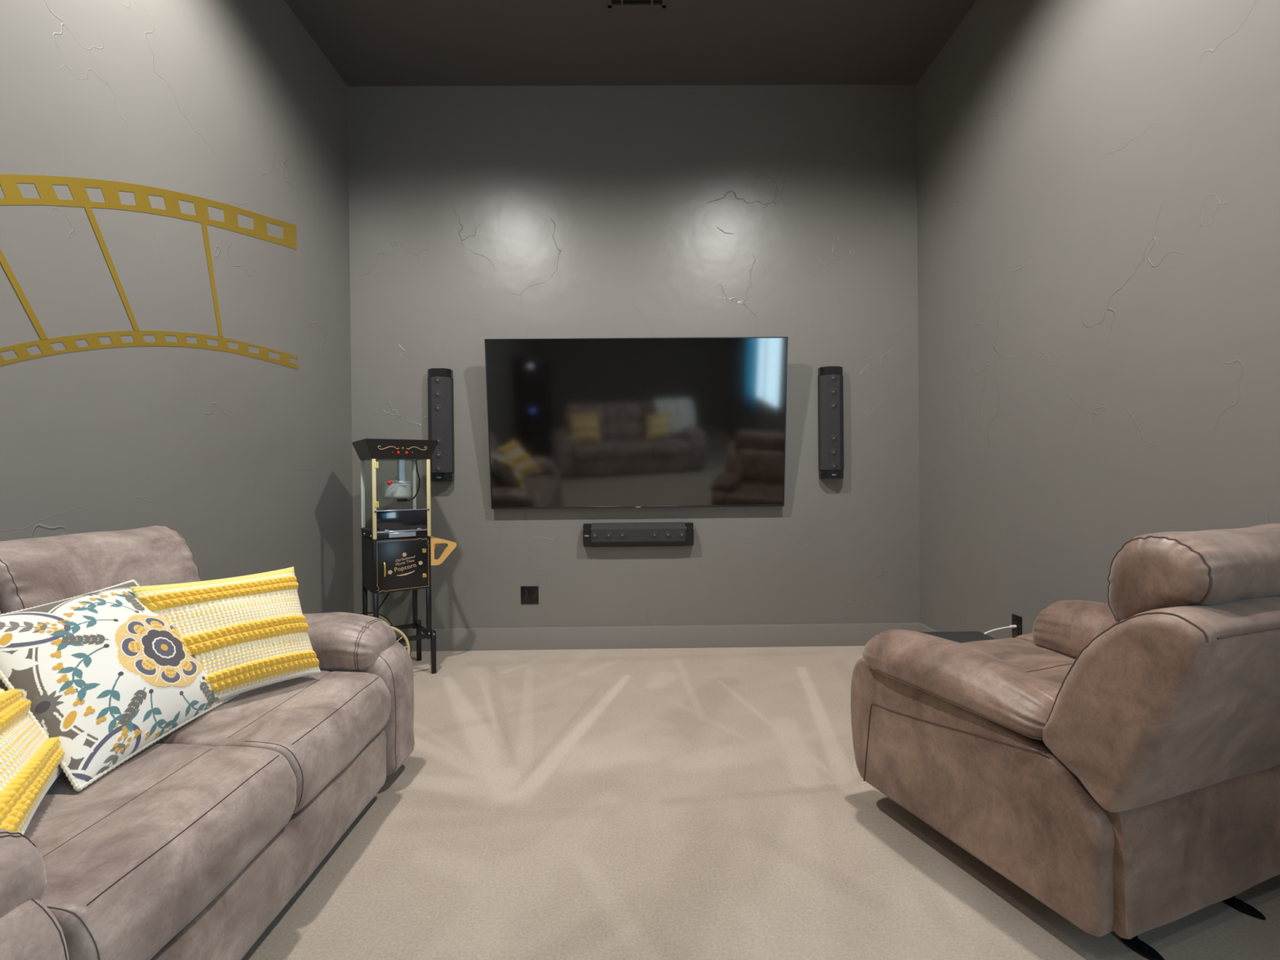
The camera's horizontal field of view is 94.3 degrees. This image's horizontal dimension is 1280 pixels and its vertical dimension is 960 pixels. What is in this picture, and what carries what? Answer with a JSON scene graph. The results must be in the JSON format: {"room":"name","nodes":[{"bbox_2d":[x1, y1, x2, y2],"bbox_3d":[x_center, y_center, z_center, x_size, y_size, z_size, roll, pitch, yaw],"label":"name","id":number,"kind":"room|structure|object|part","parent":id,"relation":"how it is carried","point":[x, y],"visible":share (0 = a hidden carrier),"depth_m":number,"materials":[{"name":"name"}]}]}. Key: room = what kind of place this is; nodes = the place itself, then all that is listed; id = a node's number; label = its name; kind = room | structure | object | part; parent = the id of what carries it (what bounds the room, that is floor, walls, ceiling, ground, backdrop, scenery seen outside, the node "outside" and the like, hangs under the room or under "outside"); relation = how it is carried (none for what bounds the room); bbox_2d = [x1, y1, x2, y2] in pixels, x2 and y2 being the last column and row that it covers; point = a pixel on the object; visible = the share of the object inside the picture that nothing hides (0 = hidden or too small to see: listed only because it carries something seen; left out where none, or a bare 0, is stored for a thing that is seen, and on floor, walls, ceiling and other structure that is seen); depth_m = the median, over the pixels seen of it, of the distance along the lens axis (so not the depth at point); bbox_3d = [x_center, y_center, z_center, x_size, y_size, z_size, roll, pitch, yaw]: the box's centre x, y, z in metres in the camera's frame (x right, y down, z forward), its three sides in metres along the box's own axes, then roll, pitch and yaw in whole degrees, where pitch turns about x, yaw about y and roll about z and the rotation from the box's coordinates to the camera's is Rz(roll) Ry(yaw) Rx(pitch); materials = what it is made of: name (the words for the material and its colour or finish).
{"room":"home theater","nodes":[
{"label":"home theater","id":0,"kind":"room"},
{"bbox_2d":[0,0,354,613],"bbox_3d":[-1.884,-0.705,-0.296,0.120,3.710,8.490,-1,0,-1],"label":"wall","id":1,"kind":"structure","parent":0,"point":[235,103],"depth_m":2.40,"materials":[{"name":"paint"}]},
{"bbox_2d":[0,173,297,368],"bbox_3d":[-1.847,-0.725,2.201,0.002,1.303,2.044,-1,0,-1],"label":"decal","id":2,"kind":"object","parent":1,"relation":"attached to","point":[110,189],"visible":1,"depth_m":2.14,"materials":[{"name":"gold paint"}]},
{"bbox_2d":[284,0,977,86],"bbox_3d":[-0.005,-2.579,-0.288,3.915,0.100,8.490,-1,0,-1],"label":"ceiling","id":3,"kind":"structure","parent":0,"point":[367,42],"depth_m":3.44,"materials":[{"name":"paint"}]},
{"bbox_2d":[607,0,666,8],"bbox_3d":[-0.015,-2.541,3.062,0.310,0.010,0.260,-1,0,-1],"label":"ceiling vent","id":4,"kind":"object","parent":3,"relation":"in","point":[611,3],"visible":1,"depth_m":3.17,"materials":[{"name":"metal"}]},
{"bbox_2d":[347,84,919,628],"bbox_3d":[-0.026,-0.745,3.906,3.675,3.710,0.120,-1,0,-1],"label":"wall","id":5,"kind":"structure","parent":0,"point":[477,213],"depth_m":3.85,"materials":[{"name":"paint"}]},
{"bbox_2d":[427,368,454,481],"bbox_3d":[-1.257,-0.348,3.793,0.162,0.711,0.087,-1,0,-1],"label":"wall speaker","id":6,"kind":"object","parent":5,"relation":"attached to","point":[440,380],"visible":0.97,"depth_m":3.75,"materials":[{"name":"plastic"}]},
{"bbox_2d":[520,586,538,604],"bbox_3d":[-0.714,0.745,3.843,0.114,0.115,0.009,-1,0,-1],"label":"wall outlet","id":7,"kind":"object","parent":5,"relation":"attached to","point":[529,594],"visible":1,"depth_m":3.84,"materials":[{"name":"black plastic"}]},
{"bbox_2d":[522,590,528,599],"bbox_3d":[-0.742,0.745,3.840,0.033,0.066,0.004,-1,0,-1],"label":"receptacle","id":8,"kind":"object","parent":7,"relation":"attached to","point":[525,593],"depth_m":3.84,"materials":[{"name":"black plastic"}]},
{"bbox_2d":[531,590,536,599],"bbox_3d":[-0.686,0.745,3.841,0.033,0.066,0.004,-1,0,-1],"label":"receptacle","id":9,"kind":"object","parent":7,"relation":"attached to","point":[533,592],"depth_m":3.84,"materials":[{"name":"black plastic"}]},
{"bbox_2d":[484,337,787,509],"bbox_3d":[-0.017,-0.352,3.755,1.872,1.058,0.184,-1,0,-1],"label":"television","id":10,"kind":"object","parent":5,"relation":"attached to","point":[574,423],"visible":1,"depth_m":3.73,"materials":[{"name":"glass"}]},
{"bbox_2d":[582,522,693,546],"bbox_3d":[-0.011,0.346,3.809,0.700,0.153,0.087,-1,0,-1],"label":"speaker","id":11,"kind":"object","parent":5,"relation":"attached to","point":[610,534],"visible":1,"depth_m":3.77},
{"bbox_2d":[394,622,919,651],"bbox_3d":[-0.009,1.019,3.846,3.675,0.142,0.018,-1,0,-1],"label":"baseboard","id":12,"kind":"structure","parent":5,"relation":"attached to","point":[801,634],"depth_m":3.84,"materials":[{"name":"paint"}]},
{"bbox_2d":[817,366,844,478],"bbox_3d":[1.212,-0.366,3.816,0.163,0.706,0.087,-1,0,-1],"label":"wall speaker","id":13,"kind":"object","parent":5,"relation":"attached to","point":[830,379],"visible":1,"depth_m":3.77,"materials":[{"name":"plastic"}]},
{"bbox_2d":[241,645,1279,959],"bbox_3d":[0.031,1.111,-0.269,3.915,0.001,8.490,-1,0,-1],"label":"floor","id":14,"kind":"structure","parent":0,"point":[713,803],"depth_m":1.79,"materials":[{"name":"carpet"}]},
{"bbox_2d":[0,525,414,959],"bbox_3d":[-1.325,0.635,1.496,0.952,0.960,1.639,-1,0,-1],"label":"loveseat","id":15,"kind":"object","parent":14,"relation":"on","point":[190,847],"visible":0.55,"depth_m":1.38,"materials":[{"name":"beige leather"}]},
{"bbox_2d":[0,679,8,691],"bbox_3d":[-1.526,0.583,1.206,0.321,0.301,0.569,-1,0,-1],"label":"cushion","id":16,"kind":"object","parent":15,"relation":"on","point":[2,685],"depth_m":1.35,"materials":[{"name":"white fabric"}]},
{"bbox_2d":[0,688,65,835],"bbox_3d":[-1.273,0.459,1.070,0.308,0.365,0.448,-1,0,-31],"label":"striped cushion","id":17,"kind":"object","parent":15,"relation":"on","point":[29,761],"visible":0.93,"depth_m":1.11,"materials":[{"name":"yellow fabric"}]},
{"bbox_3d":[-1.286,0.842,0.803,0.877,0.474,0.231,-1,0,-1],"label":"arm","id":18,"kind":"part","parent":15,"relation":"part of","materials":[{"name":"beige leather"}]},
{"bbox_2d":[0,579,239,791],"bbox_3d":[-1.340,0.473,1.500,0.342,0.356,0.560,-1,0,-1],"label":"cushion","id":19,"kind":"object","parent":15,"relation":"on","point":[100,672],"visible":0.83,"depth_m":1.40,"materials":[{"name":"fabric"}]},
{"bbox_2d":[23,743,297,959],"bbox_3d":[-1.221,0.760,1.210,0.750,0.218,0.571,-1,0,-1],"label":"seat cushion","id":20,"kind":"object","parent":15,"relation":"on","point":[135,858],"depth_m":1.16,"materials":[{"name":"beige leather"}]},
{"bbox_2d":[130,566,320,699],"bbox_3d":[-1.219,0.467,1.796,0.201,0.340,0.453,0,0,35],"label":"striped cushion","id":21,"kind":"object","parent":15,"relation":"on","point":[250,632],"visible":0.96,"depth_m":1.77,"materials":[{"name":"yellow fabric"}]},
{"bbox_3d":[-1.033,0.965,1.500,0.318,0.206,1.150,-1,0,-1],"label":"footrest panel","id":22,"kind":"part","parent":15,"relation":"part of","materials":[{"name":"beige leather"}]},
{"bbox_2d":[152,670,391,814],"bbox_3d":[-1.226,0.755,1.785,0.748,0.219,0.571,-1,0,-1],"label":"seat cushion","id":23,"kind":"object","parent":15,"relation":"on","point":[324,722],"depth_m":1.69,"materials":[{"name":"beige leather"}]},
{"bbox_3d":[-1.299,0.835,2.192,0.877,0.473,0.231,-1,0,-1],"label":"arm","id":24,"kind":"part","parent":15,"relation":"part of","materials":[{"name":"beige leather"}]},
{"bbox_2d":[351,438,456,674],"bbox_3d":[-1.409,0.441,3.433,0.596,1.329,0.418,-1,0,-36],"label":"cart","id":25,"kind":"object","parent":14,"relation":"on","point":[397,551],"visible":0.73,"depth_m":3.32,"materials":[{"name":"black metal"}]},
{"bbox_3d":[-1.613,0.081,3.455,0.019,0.392,0.017,-1,0,-36],"label":"corner post","id":26,"kind":"part","parent":25,"relation":"part of","materials":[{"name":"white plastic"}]},
{"bbox_3d":[-1.601,0.776,3.458,0.024,0.322,0.024,-1,0,-36],"label":"leg","id":27,"kind":"part","parent":25,"relation":"part of","materials":[{"name":"black metal"}]},
{"bbox_3d":[-1.438,0.103,3.211,0.019,0.436,0.017,-1,0,-36],"label":"corner post","id":28,"kind":"part","parent":25,"relation":"part of","materials":[{"name":"gold metal"}]},
{"bbox_3d":[-1.432,0.776,3.221,0.024,0.322,0.024,-1,0,-36],"label":"leg","id":29,"kind":"part","parent":25,"relation":"part of","materials":[{"name":"black metal"}]},
{"bbox_3d":[-1.555,0.855,3.565,0.199,0.501,0.035,-1,0,-20],"label":"power cord","id":30,"kind":"part","parent":25,"relation":"part of","materials":[{"name":"black rubber"}]},
{"bbox_3d":[-1.384,0.486,3.218,0.011,0.086,0.025,-1,0,-36],"label":"handle","id":31,"kind":"part","parent":25,"relation":"part of","materials":[{"name":"gold metal"}]},
{"bbox_3d":[-1.412,-0.220,3.416,0.377,0.006,0.387,-1,0,-36],"label":"roof lid","id":32,"kind":"part","parent":25,"relation":"part of","materials":[{"name":"black metal"}]},
{"bbox_2d":[381,459,420,502],"bbox_3d":[-1.379,0.004,3.373,0.194,0.242,0.218,-1,0,-1],"label":"kettle","id":33,"kind":"object","parent":25,"relation":"on","point":[400,489],"depth_m":3.35,"materials":[{"name":"metal"}]},
{"bbox_3d":[-1.317,0.167,3.291,0.285,0.005,0.007,-1,0,-36],"label":"flap rail","id":34,"kind":"part","parent":25,"relation":"part of","materials":[{"name":"metal"}]},
{"bbox_2d":[388,531,416,537],"bbox_3d":[-1.314,0.302,3.285,0.144,0.026,0.009,-1,0,-36],"label":"tray","id":35,"kind":"object","parent":25,"relation":"on","point":[391,534],"depth_m":3.28,"materials":[{"name":"metal"}]},
{"bbox_3d":[-1.312,0.469,3.290,0.261,0.257,0.007,-1,0,-36],"label":"cabinet door","id":36,"kind":"part","parent":25,"relation":"part of","materials":[{"name":"black metal"}]},
{"bbox_3d":[-1.378,0.078,3.623,0.019,0.392,0.017,-1,0,-36],"label":"corner post","id":37,"kind":"part","parent":25,"relation":"part of","materials":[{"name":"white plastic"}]},
{"bbox_3d":[-1.373,0.758,3.621,0.024,0.292,0.024,-1,0,-36],"label":"leg","id":38,"kind":"part","parent":25,"relation":"part of","materials":[{"name":"black metal"}]},
{"bbox_3d":[-1.204,0.100,3.379,0.019,0.436,0.017,-1,0,-36],"label":"corner post","id":39,"kind":"part","parent":25,"relation":"part of","materials":[{"name":"gold metal"}]},
{"bbox_3d":[-1.204,0.758,3.385,0.024,0.292,0.024,-1,0,-36],"label":"leg","id":40,"kind":"part","parent":25,"relation":"part of","materials":[{"name":"black metal"}]},
{"bbox_2d":[920,631,995,643],"bbox_3d":[1.384,0.893,2.596,0.384,0.380,0.318,-1,0,-1],"label":"subwoofer","id":41,"kind":"object","parent":14,"relation":"on","point":[968,636],"visible":0.16,"depth_m":2.67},
{"bbox_2d":[850,523,1279,959],"bbox_3d":[1.283,0.597,1.710,0.942,0.982,1.004,-1,0,-20],"label":"recliner","id":42,"kind":"object","parent":14,"relation":"on","point":[1117,762],"visible":1,"depth_m":1.34,"materials":[{"name":"brown leather"}]},
{"bbox_3d":[0.909,0.794,1.675,0.130,0.420,0.804,-1,0,-20],"label":"panel","id":43,"kind":"part","parent":42,"relation":"part of","materials":[{"name":"brown leather"}]},
{"bbox_2d":[962,637,1075,689],"bbox_3d":[1.228,0.680,1.862,0.596,0.189,0.680,-1,0,-20],"label":"seat cushion","id":44,"kind":"object","parent":42,"relation":"on","point":[1051,664],"depth_m":1.99,"materials":[{"name":"brown leather"}]},
{"bbox_3d":[1.595,0.787,1.925,0.130,0.421,0.802,-1,0,-20],"label":"panel","id":45,"kind":"part","parent":42,"relation":"part of","materials":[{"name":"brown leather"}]},
{"bbox_2d":[1092,614,1117,639],"bbox_3d":[1.368,0.461,1.472,0.630,0.372,0.238,-1,0,-20],"label":"cushion","id":46,"kind":"object","parent":42,"relation":"on","point":[1112,620],"depth_m":1.37,"materials":[{"name":"brown leather"}]},
{"bbox_3d":[1.167,1.087,1.372,0.040,0.008,0.084,-1,0,-20],"label":"foot plate","id":47,"kind":"part","parent":42,"relation":"part of","materials":[{"name":"metal"}]},
{"bbox_3d":[1.528,1.083,1.504,0.040,0.008,0.084,-1,0,-20],"label":"foot plate","id":48,"kind":"part","parent":42,"relation":"part of","materials":[{"name":"metal"}]},
{"bbox_2d":[916,0,1279,639],"bbox_3d":[1.911,-0.742,-0.261,0.120,3.710,8.490,-1,0,-1],"label":"wall","id":49,"kind":"structure","parent":0,"point":[1098,181],"depth_m":2.41,"materials":[{"name":"paint"}]},
{"bbox_2d":[919,622,937,631],"bbox_3d":[1.859,1.023,-0.260,0.018,0.142,8.234,-1,0,-1],"label":"baseboard","id":50,"kind":"structure","parent":49,"relation":"attached to","point":[922,628],"depth_m":3.78,"materials":[{"name":"paint"}]},
{"bbox_2d":[983,625,1016,634],"bbox_3d":[1.757,0.892,2.916,0.159,0.374,0.400,0,0,34],"label":"power cord","id":51,"kind":"object","parent":49,"relation":"attached to","point":[1009,626],"visible":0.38,"depth_m":2.88,"materials":[{"name":"white plastic"}]},
{"bbox_2d":[1011,613,1022,637],"bbox_3d":[1.830,0.715,2.886,0.009,0.115,0.070,-1,0,-1],"label":"wall outlet","id":52,"kind":"object","parent":49,"relation":"attached to","point":[1016,620],"visible":0.9,"depth_m":2.88,"materials":[{"name":"black plastic"}]},
{"bbox_2d":[1013,619,1018,634],"bbox_3d":[1.828,0.715,2.886,0.004,0.066,0.033,-1,0,-1],"label":"receptacle","id":53,"kind":"object","parent":52,"relation":"attached to","point":[1015,621],"depth_m":2.88,"materials":[{"name":"black plastic"}]}
]}

